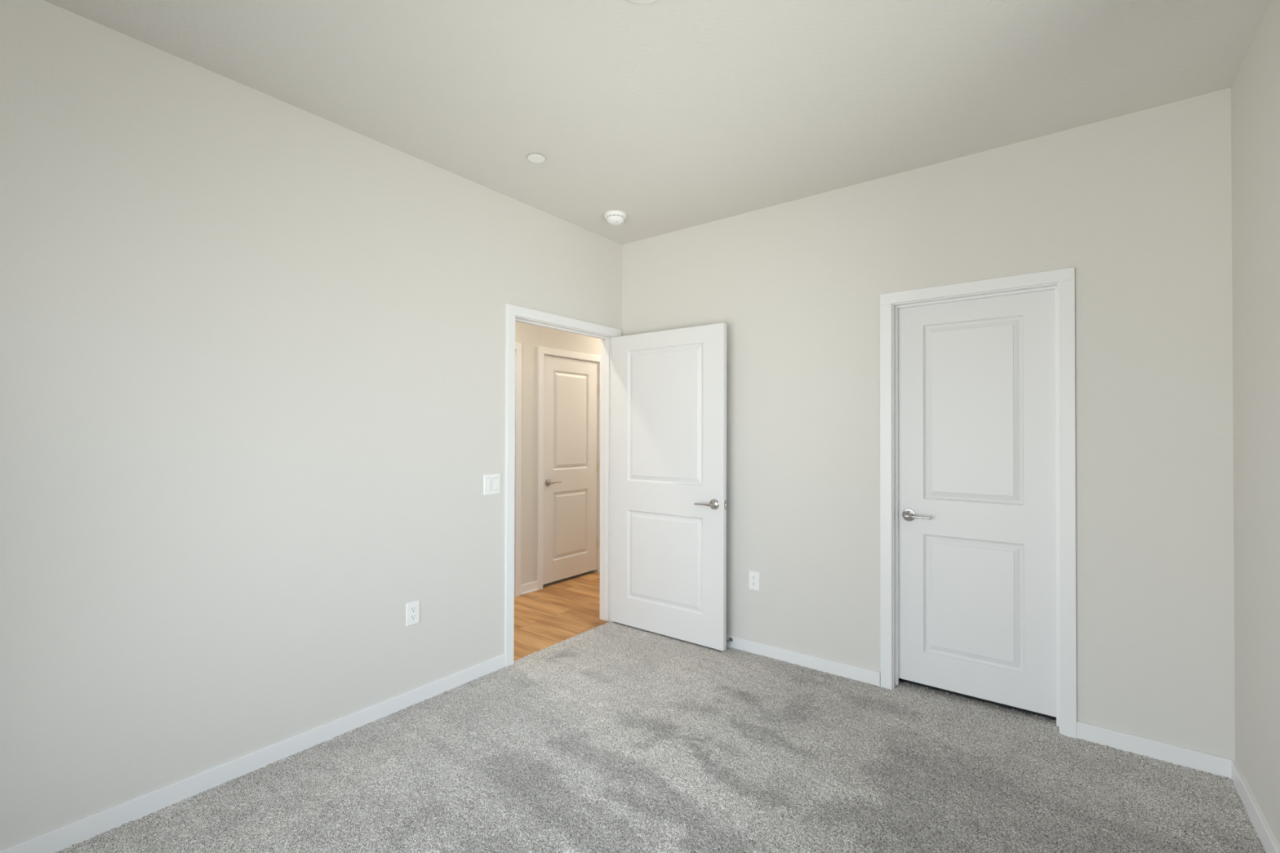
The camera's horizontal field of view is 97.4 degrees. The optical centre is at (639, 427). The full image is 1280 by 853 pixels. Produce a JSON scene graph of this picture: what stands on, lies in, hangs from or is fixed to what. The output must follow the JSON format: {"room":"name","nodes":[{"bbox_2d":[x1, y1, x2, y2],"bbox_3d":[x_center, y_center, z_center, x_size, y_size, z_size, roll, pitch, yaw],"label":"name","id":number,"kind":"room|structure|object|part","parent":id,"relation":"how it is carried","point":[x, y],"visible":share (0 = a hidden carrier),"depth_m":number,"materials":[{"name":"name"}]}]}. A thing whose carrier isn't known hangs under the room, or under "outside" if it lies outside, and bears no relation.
{"room":"empty bedroom","nodes":[
{"label":"empty bedroom","id":0,"kind":"room"},
{"bbox_2d":[0,0,622,849],"bbox_3d":[-1.327,0.037,2.673,0.118,2.806,4.016,0,-1,37],"label":"wall","id":1,"kind":"structure","parent":0,"point":[252,342],"depth_m":2.17,"materials":[{"name":"white paint"}]},
{"bbox_2d":[0,653,506,852],"bbox_3d":[-1.606,1.345,2.194,0.013,0.083,2.704,0,-1,37],"label":"baseboard","id":2,"kind":"structure","parent":1,"relation":"attached to","point":[53,841],"depth_m":2.19,"materials":[{"name":"white paint"}]},
{"bbox_2d":[405,600,419,626],"bbox_3d":[-1.137,0.930,2.815,0.007,0.114,0.071,0,-1,37],"label":"electrical outlet","id":3,"kind":"object","parent":1,"relation":"attached to","point":[412,609],"visible":1,"depth_m":2.81,"materials":[{"name":"white plastic"}]},
{"bbox_2d":[409,614,416,620],"bbox_3d":[-1.135,0.949,2.814,0.002,0.029,0.034,0,-1,37],"label":"receptacle","id":4,"kind":"object","parent":3,"relation":"attached to","point":[412,617],"depth_m":2.81,"materials":[{"name":"grey plastic"}]},
{"bbox_2d":[409,606,416,612],"bbox_3d":[-1.135,0.910,2.814,0.002,0.029,0.034,0,-1,37],"label":"receptacle","id":5,"kind":"object","parent":3,"relation":"attached to","point":[412,609],"depth_m":2.81,"materials":[{"name":"grey plastic"}]},
{"bbox_2d":[483,473,500,495],"bbox_3d":[-0.840,0.322,3.204,0.011,0.115,0.115,0,-1,37],"label":"light switch","id":6,"kind":"object","parent":1,"relation":"attached to","point":[491,482],"visible":1,"depth_m":3.20,"materials":[{"name":"white plastic"}]},
{"bbox_2d":[504,303,621,666],"bbox_3d":[-0.517,0.342,3.732,0.150,2.123,1.044,0,-1,37],"label":"door frame","id":7,"kind":"structure","parent":1,"relation":"attached to","point":[514,313],"depth_m":3.63,"materials":[{"name":"white paint"}]},
{"bbox_3d":[-0.570,0.342,3.772,0.016,2.123,1.044,0,-1,37],"label":"casing","id":8,"kind":"part","parent":7,"relation":"part of","materials":[{"name":"white paint"}]},
{"bbox_3d":[-0.204,0.405,4.069,0.030,0.088,0.002,0,-1,37],"label":"hinge plate","id":9,"kind":"part","parent":7,"relation":"part of","materials":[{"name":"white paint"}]},
{"bbox_3d":[-0.206,1.185,4.063,0.030,0.088,0.002,0,-1,37],"label":"hinge plate","id":10,"kind":"part","parent":7,"relation":"part of","materials":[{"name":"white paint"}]},
{"bbox_3d":[-0.202,-0.435,4.077,0.030,0.088,0.002,0,-1,37],"label":"hinge plate","id":11,"kind":"part","parent":7,"relation":"part of","materials":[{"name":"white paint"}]},
{"bbox_2d":[611,322,726,650],"bbox_3d":[0.168,0.366,3.770,0.927,2.031,0.153,0,-1,37],"label":"door","id":12,"kind":"structure","parent":1,"relation":"in","point":[668,440],"depth_m":3.72,"materials":[{"name":"white paint"}]},
{"bbox_3d":[0.396,0.480,3.512,0.131,0.022,0.022,0,-1,37],"label":"lever","id":13,"kind":"part","parent":12,"relation":"part of","materials":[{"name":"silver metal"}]},
{"bbox_3d":[0.453,0.480,3.503,0.065,0.065,0.042,0,-1,37],"label":"lever handle","id":14,"kind":"part","parent":12,"relation":"part of","materials":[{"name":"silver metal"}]},
{"bbox_2d":[515,321,600,587],"bbox_3d":[-1.298,0.058,5.029,0.800,2.808,4.800,0,-1,37],"label":"wall","id":15,"kind":"structure","parent":0,"point":[531,336],"depth_m":4.85,"materials":[{"name":"white paint"}]},
{"bbox_2d":[514,342,521,596],"bbox_3d":[-1.335,0.345,4.404,0.134,2.123,0.934,0,-1,37],"label":"door frame","id":16,"kind":"structure","parent":15,"relation":"attached to","point":[517,464],"depth_m":4.71,"materials":[{"name":"white paint"}]},
{"bbox_2d":[520,581,538,595],"bbox_3d":[-0.945,1.371,4.804,0.026,0.080,0.192,0,-1,37],"label":"baseboard","id":17,"kind":"structure","parent":15,"relation":"attached to","point":[533,585],"depth_m":4.80,"materials":[{"name":"white paint"}]},
{"bbox_2d":[537,346,600,590],"bbox_3d":[-0.675,0.354,5.268,0.134,2.123,0.856,0,-1,37],"label":"door frame","id":18,"kind":"structure","parent":15,"relation":"attached to","point":[542,351],"depth_m":4.92,"materials":[{"name":"white paint"}]},
{"bbox_2d":[542,355,599,584],"bbox_3d":[-0.624,0.373,5.235,0.094,2.025,0.733,0,-1,37],"label":"door","id":19,"kind":"structure","parent":15,"relation":"in","point":[571,387],"depth_m":5.22,"materials":[{"name":"white paint"}]},
{"bbox_3d":[-0.802,0.487,4.986,0.042,0.065,0.065,0,-1,37],"label":"lever handle","id":20,"kind":"part","parent":19,"relation":"part of","materials":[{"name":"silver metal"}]},
{"bbox_2d":[44,0,1271,244],"bbox_3d":[-0.031,-1.411,1.698,3.372,0.080,4.016,0,-1,37],"label":"ceiling","id":21,"kind":"structure","parent":0,"point":[670,116],"depth_m":2.17,"materials":[{"name":"white paint"}]},
{"bbox_2d":[527,154,545,163],"bbox_3d":[-0.522,-1.359,2.833,0.088,0.008,0.088,0,-1,37],"label":"sprinkler cover","id":22,"kind":"object","parent":21,"relation":"attached to","point":[537,158],"visible":1,"depth_m":2.83,"materials":[{"name":"grey"}]},
{"bbox_2d":[604,210,626,225],"bbox_3d":[-0.156,-1.323,3.577,0.140,0.065,0.140,0,-1,37],"label":"smoke detector","id":23,"kind":"object","parent":21,"relation":"attached to","point":[613,217],"visible":1,"depth_m":3.54,"materials":[{"name":"white plastic"}]},
{"bbox_2d":[629,0,656,4],"bbox_3d":[0.009,-1.366,1.744,0.136,0.010,0.136,0,-1,37],"label":"cover plate","id":24,"kind":"object","parent":21,"relation":"attached to","point":[638,2],"visible":1,"depth_m":1.80,"materials":[{"name":"white plastic"}]},
{"bbox_2d":[55,572,1266,852],"bbox_3d":[0.257,1.416,2.957,4.219,0.066,6.181,0,-1,37],"label":"floor","id":25,"kind":"structure","parent":0,"point":[611,736],"depth_m":2.23,"materials":[{"name":"grey carpet"}]},
{"bbox_2d":[622,87,1235,759],"bbox_3d":[1.195,0.048,3.198,3.254,2.806,0.118,0,-1,37],"label":"wall","id":26,"kind":"structure","parent":0,"point":[1140,203],"depth_m":2.59,"materials":[{"name":"white paint"}]},
{"bbox_2d":[748,570,759,591],"bbox_3d":[0.707,0.949,3.483,0.071,0.114,0.007,0,-1,37],"label":"electrical outlet","id":27,"kind":"object","parent":26,"relation":"attached to","point":[753,576],"visible":1,"depth_m":3.48,"materials":[{"name":"white plastic"}]},
{"bbox_2d":[751,582,756,586],"bbox_3d":[0.705,0.969,3.481,0.034,0.029,0.002,0,-1,37],"label":"receptacle","id":28,"kind":"object","parent":27,"relation":"attached to","point":[753,584],"depth_m":3.48,"materials":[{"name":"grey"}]},
{"bbox_2d":[751,575,756,580],"bbox_3d":[0.705,0.930,3.482,0.034,0.029,0.002,0,-1,37],"label":"receptacle","id":29,"kind":"object","parent":27,"relation":"attached to","point":[753,577],"depth_m":3.48,"materials":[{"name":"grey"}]},
{"bbox_2d":[726,634,879,687],"bbox_3d":[0.581,1.363,3.571,1.791,0.083,0.013,0,-1,37],"label":"baseboard","id":30,"kind":"structure","parent":26,"relation":"attached to","point":[855,673],"depth_m":3.27,"materials":[{"name":"white paint"}]},
{"bbox_2d":[898,289,1056,717],"bbox_3d":[1.668,0.349,2.832,0.700,2.008,0.094,0,-1,37],"label":"door","id":31,"kind":"structure","parent":26,"relation":"in","point":[977,399],"depth_m":2.82,"materials":[{"name":"white paint"}]},
{"bbox_3d":[1.430,0.469,3.001,0.065,0.065,0.042,0,-1,37],"label":"lever handle","id":32,"kind":"part","parent":31,"relation":"part of","materials":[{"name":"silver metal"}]},
{"bbox_3d":[1.454,0.469,2.948,0.131,0.022,0.022,0,-1,37],"label":"lever","id":33,"kind":"part","parent":31,"relation":"part of","materials":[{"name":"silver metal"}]},
{"bbox_2d":[880,266,1076,738],"bbox_3d":[1.664,0.337,2.827,0.832,2.117,0.134,0,-1,37],"label":"door frame","id":34,"kind":"structure","parent":26,"relation":"attached to","point":[1062,281],"depth_m":2.65,"materials":[{"name":"white paint"}]},
{"bbox_2d":[1076,720,1235,778],"bbox_3d":[2.154,1.357,2.369,0.496,0.083,0.013,0,-1,37],"label":"baseboard","id":35,"kind":"structure","parent":26,"relation":"attached to","point":[1213,764],"depth_m":2.36,"materials":[{"name":"white paint"}]},
{"bbox_2d":[898,678,1056,720],"bbox_3d":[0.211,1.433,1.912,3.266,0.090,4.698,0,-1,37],"label":"door gap","id":36,"kind":"object","parent":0,"point":[983,700],"visible":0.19,"depth_m":2.89,"materials":[{"name":"grey"}]},
{"bbox_2d":[1231,0,1279,847],"bbox_3d":[1.222,0.026,0.651,0.118,2.806,3.898,0,-1,37],"label":"wall","id":37,"kind":"structure","parent":0,"point":[1255,87],"depth_m":1.95,"materials":[{"name":"white paint"}]},
{"bbox_2d":[1231,760,1279,852],"bbox_3d":[1.198,1.340,0.721,0.013,0.083,3.767,0,-1,37],"label":"baseboard","id":38,"kind":"structure","parent":37,"relation":"attached to","point":[1267,838],"depth_m":1.95,"materials":[{"name":"white paint"}]}
]}

